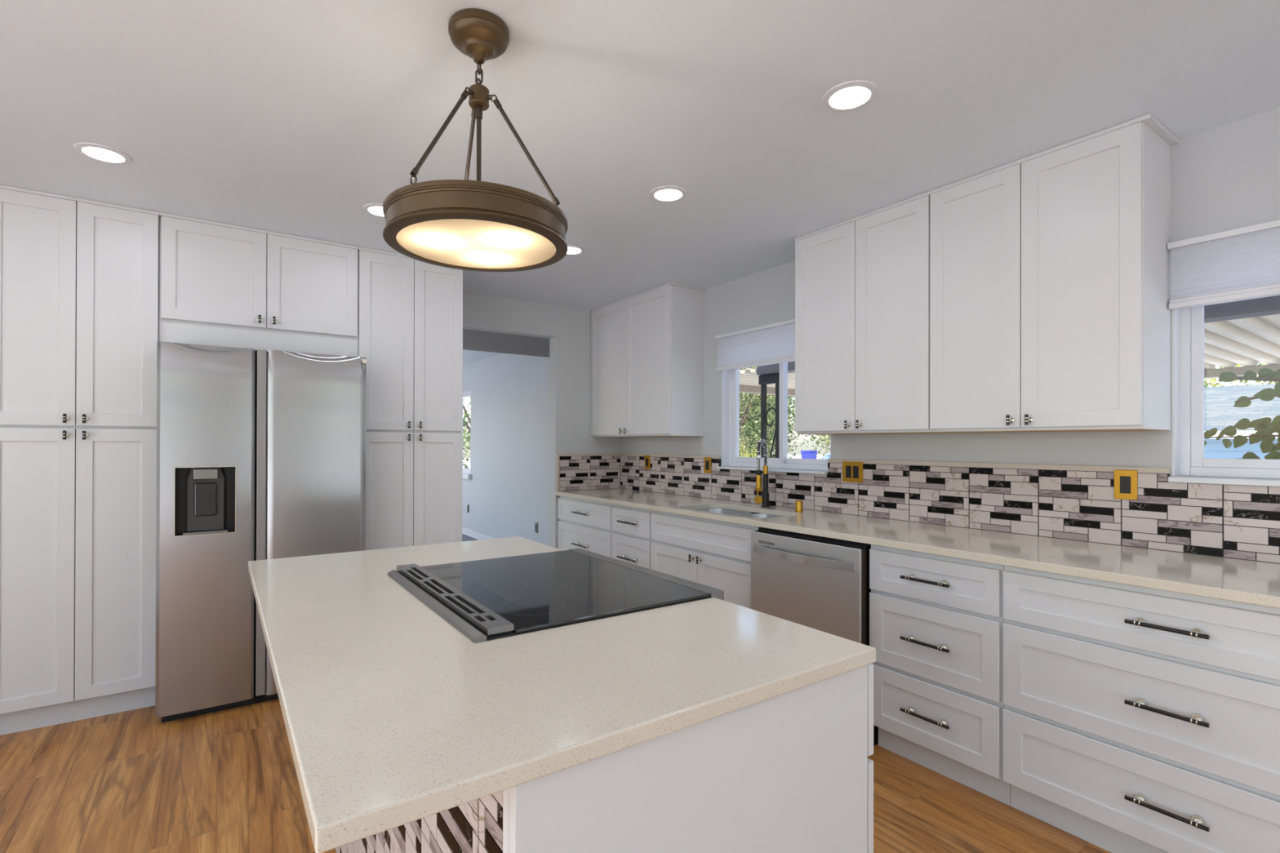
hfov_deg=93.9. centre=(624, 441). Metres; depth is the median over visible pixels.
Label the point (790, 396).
tree
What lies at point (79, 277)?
pantry cabinet
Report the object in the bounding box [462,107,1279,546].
wall
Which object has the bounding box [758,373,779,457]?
porch post
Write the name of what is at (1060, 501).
tile backsplash
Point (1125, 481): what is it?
socket
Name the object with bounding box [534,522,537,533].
outlet
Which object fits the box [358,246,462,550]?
pantry cabinet
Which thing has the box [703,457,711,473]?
outlet
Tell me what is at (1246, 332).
patio cover
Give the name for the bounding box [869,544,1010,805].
base cabinet
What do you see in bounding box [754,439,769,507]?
spring faucet
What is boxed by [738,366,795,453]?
tree
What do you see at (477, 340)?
soffit
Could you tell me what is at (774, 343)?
cellular shade
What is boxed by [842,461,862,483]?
outlet
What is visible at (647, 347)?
upper cabinet
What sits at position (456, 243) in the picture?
diffuser
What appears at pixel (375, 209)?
recessed light
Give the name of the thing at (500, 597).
range
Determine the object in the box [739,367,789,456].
tree
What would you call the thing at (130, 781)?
floor
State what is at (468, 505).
outlet
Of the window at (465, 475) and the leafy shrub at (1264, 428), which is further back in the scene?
the window at (465, 475)
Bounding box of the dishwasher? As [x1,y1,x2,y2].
[751,527,878,746]
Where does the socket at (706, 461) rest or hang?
attached to the outlet at (707, 460)
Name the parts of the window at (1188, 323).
sill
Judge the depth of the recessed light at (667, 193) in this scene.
2.67 m
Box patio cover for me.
[739,295,1279,396]
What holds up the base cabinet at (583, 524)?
on the floor
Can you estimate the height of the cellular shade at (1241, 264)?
0.241 m
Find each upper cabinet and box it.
[159,212,359,356]
[591,282,705,437]
[795,191,959,435]
[929,113,1178,433]
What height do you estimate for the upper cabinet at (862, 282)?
1.072 m
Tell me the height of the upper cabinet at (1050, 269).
1.072 m
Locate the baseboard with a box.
[462,527,493,539]
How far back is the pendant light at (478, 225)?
1.55 m
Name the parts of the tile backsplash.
edge trim, tile panel, edge trim, tile panel, tile panel, tile panel, edge trim, tile panel, tile panel, tile panel, tile panel, tile panel, tile panel, tile panel, tile panel, edge trim, tile panel, tile panel, tile panel, tile panel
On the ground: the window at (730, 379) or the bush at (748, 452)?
the bush at (748, 452)
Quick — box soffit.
[462,328,549,357]
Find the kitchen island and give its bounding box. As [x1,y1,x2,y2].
[335,663,873,852]
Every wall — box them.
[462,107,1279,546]
[462,291,621,548]
[1204,383,1279,458]
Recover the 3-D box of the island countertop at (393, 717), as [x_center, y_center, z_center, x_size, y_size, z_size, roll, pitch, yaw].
[-0.381,0.411,1.568,0.970,0.028,1.661,0,0,-34]
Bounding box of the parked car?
[819,452,830,459]
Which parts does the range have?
vent rail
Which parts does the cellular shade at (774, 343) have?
rail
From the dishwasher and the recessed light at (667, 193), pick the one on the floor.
the dishwasher
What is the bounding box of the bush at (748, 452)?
[738,446,773,457]
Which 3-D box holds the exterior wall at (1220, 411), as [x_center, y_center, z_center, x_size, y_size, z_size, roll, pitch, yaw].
[14.562,0.233,10.506,8.500,2.870,17.800,0,0,-34]
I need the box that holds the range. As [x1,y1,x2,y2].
[387,548,724,643]
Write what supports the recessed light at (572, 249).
in the ceiling
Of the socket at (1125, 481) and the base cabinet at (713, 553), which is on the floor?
the base cabinet at (713, 553)
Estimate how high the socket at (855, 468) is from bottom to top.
0.066 m
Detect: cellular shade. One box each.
[715,319,795,371]
[1167,219,1279,310]
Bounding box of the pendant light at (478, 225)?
[382,8,568,271]
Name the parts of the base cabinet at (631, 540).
pull handle, pull handle, drawer, drawer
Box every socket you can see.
[705,460,708,470]
[845,466,851,477]
[853,466,858,478]
[1120,475,1130,493]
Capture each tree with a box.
[462,395,471,468]
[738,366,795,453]
[738,366,807,457]
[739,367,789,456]
[742,395,795,452]
[789,396,830,456]
[1204,361,1277,387]
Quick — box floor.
[0,533,1111,852]
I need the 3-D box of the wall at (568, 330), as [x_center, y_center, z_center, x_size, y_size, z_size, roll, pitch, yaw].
[-2.222,0.095,3.822,5.223,2.432,0.108,0,0,-34]
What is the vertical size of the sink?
0.178 m
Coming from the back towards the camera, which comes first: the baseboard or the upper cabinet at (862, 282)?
the baseboard
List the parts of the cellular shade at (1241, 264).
rail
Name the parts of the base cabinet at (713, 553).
door, knob, knob, drawer, rail, door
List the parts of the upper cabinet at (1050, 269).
door, knob, knob, underside panel, trim, door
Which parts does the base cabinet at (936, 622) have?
pull handle, pull handle, pull handle, drawer, drawer, drawer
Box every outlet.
[466,504,469,512]
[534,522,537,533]
[644,455,649,469]
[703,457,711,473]
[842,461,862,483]
[1114,469,1137,500]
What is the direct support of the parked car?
on the ground
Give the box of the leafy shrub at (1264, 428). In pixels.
[1204,368,1279,459]
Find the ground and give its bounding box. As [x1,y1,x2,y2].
[462,454,822,468]
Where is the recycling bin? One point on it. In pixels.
(805, 454)
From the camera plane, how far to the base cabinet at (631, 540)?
4.01 m
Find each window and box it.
[461,391,471,479]
[716,362,831,474]
[1168,306,1279,486]
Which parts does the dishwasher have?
bar handle, door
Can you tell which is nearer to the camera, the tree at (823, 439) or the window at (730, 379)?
the window at (730, 379)
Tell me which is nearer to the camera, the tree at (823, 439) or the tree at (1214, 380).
the tree at (1214, 380)
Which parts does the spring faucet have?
lever handle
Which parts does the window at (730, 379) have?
sash, sill, sash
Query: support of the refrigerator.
on the floor
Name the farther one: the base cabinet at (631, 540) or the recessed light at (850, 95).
the base cabinet at (631, 540)
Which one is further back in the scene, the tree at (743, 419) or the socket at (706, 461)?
the tree at (743, 419)
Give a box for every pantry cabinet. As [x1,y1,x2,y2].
[0,184,159,735]
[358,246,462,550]
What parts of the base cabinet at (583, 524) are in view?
pull handle, pull handle, drawer, drawer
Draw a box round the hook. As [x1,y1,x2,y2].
[361,359,366,368]
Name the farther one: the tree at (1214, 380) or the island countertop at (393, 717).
the tree at (1214, 380)
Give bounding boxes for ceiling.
[0,0,1279,364]
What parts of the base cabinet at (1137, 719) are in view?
drawer, drawer, drawer, pull handle, pull handle, pull handle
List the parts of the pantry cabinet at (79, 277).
door, door, knob, knob, trim, knob, knob, door, door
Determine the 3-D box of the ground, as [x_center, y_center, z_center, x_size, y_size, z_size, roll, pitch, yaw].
[2.643,1.798,13.888,120.000,0.300,100.000,0,0,-34]
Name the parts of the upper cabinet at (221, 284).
door, trim, knob, knob, door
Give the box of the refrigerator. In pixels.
[155,341,365,722]
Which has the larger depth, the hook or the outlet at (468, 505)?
the outlet at (468, 505)
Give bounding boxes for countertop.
[248,536,875,852]
[554,488,1279,608]
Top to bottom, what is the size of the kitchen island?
0.884 m
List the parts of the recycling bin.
lid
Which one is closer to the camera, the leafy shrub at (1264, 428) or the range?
the range
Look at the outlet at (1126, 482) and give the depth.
2.30 m
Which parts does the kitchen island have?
tile panel, tile panel, tile panel, tile panel, tile panel, tile panel, tile panel, tile panel, tile panel, corner trim, panel, drawer, door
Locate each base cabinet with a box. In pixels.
[557,495,613,557]
[611,504,653,568]
[650,510,759,608]
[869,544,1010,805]
[1003,565,1279,852]
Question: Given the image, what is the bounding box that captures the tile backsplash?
[555,453,1279,563]
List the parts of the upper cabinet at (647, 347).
door, trim, underside panel, door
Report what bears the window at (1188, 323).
in the wall at (1226, 177)
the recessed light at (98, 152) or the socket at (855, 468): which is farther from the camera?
the socket at (855, 468)
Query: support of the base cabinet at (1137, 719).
on the floor
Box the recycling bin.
[800,450,817,458]
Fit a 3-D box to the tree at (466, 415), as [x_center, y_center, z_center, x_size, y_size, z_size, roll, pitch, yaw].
[-4.749,-0.616,19.145,5.093,5.319,5.356,0,0,16]
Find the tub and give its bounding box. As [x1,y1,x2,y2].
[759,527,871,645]
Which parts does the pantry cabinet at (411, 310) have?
door, trim, door, knob, knob, knob, knob, door, door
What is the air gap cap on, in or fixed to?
on the countertop at (1235, 580)
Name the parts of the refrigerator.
door, door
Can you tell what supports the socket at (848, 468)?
attached to the outlet at (852, 472)
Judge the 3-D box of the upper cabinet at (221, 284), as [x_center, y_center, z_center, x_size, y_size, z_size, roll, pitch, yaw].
[-2.063,-0.802,3.415,0.907,0.636,0.655,0,0,-34]
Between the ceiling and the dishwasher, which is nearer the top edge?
the ceiling
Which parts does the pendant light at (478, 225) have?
rod, rod, stem, rod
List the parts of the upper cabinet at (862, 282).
door, knob, knob, trim, underside panel, door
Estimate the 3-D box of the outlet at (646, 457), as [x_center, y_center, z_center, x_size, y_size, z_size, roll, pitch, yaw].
[0.183,0.168,4.881,0.008,0.114,0.072,0,0,-34]
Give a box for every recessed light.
[73,142,132,164]
[362,203,384,217]
[566,244,585,254]
[648,185,687,201]
[822,80,878,111]
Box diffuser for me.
[395,218,555,268]
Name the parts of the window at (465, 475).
sash, sill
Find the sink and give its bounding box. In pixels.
[693,508,782,518]
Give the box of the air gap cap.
[795,500,803,512]
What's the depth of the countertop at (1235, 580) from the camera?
2.27 m
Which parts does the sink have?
bowl, bowl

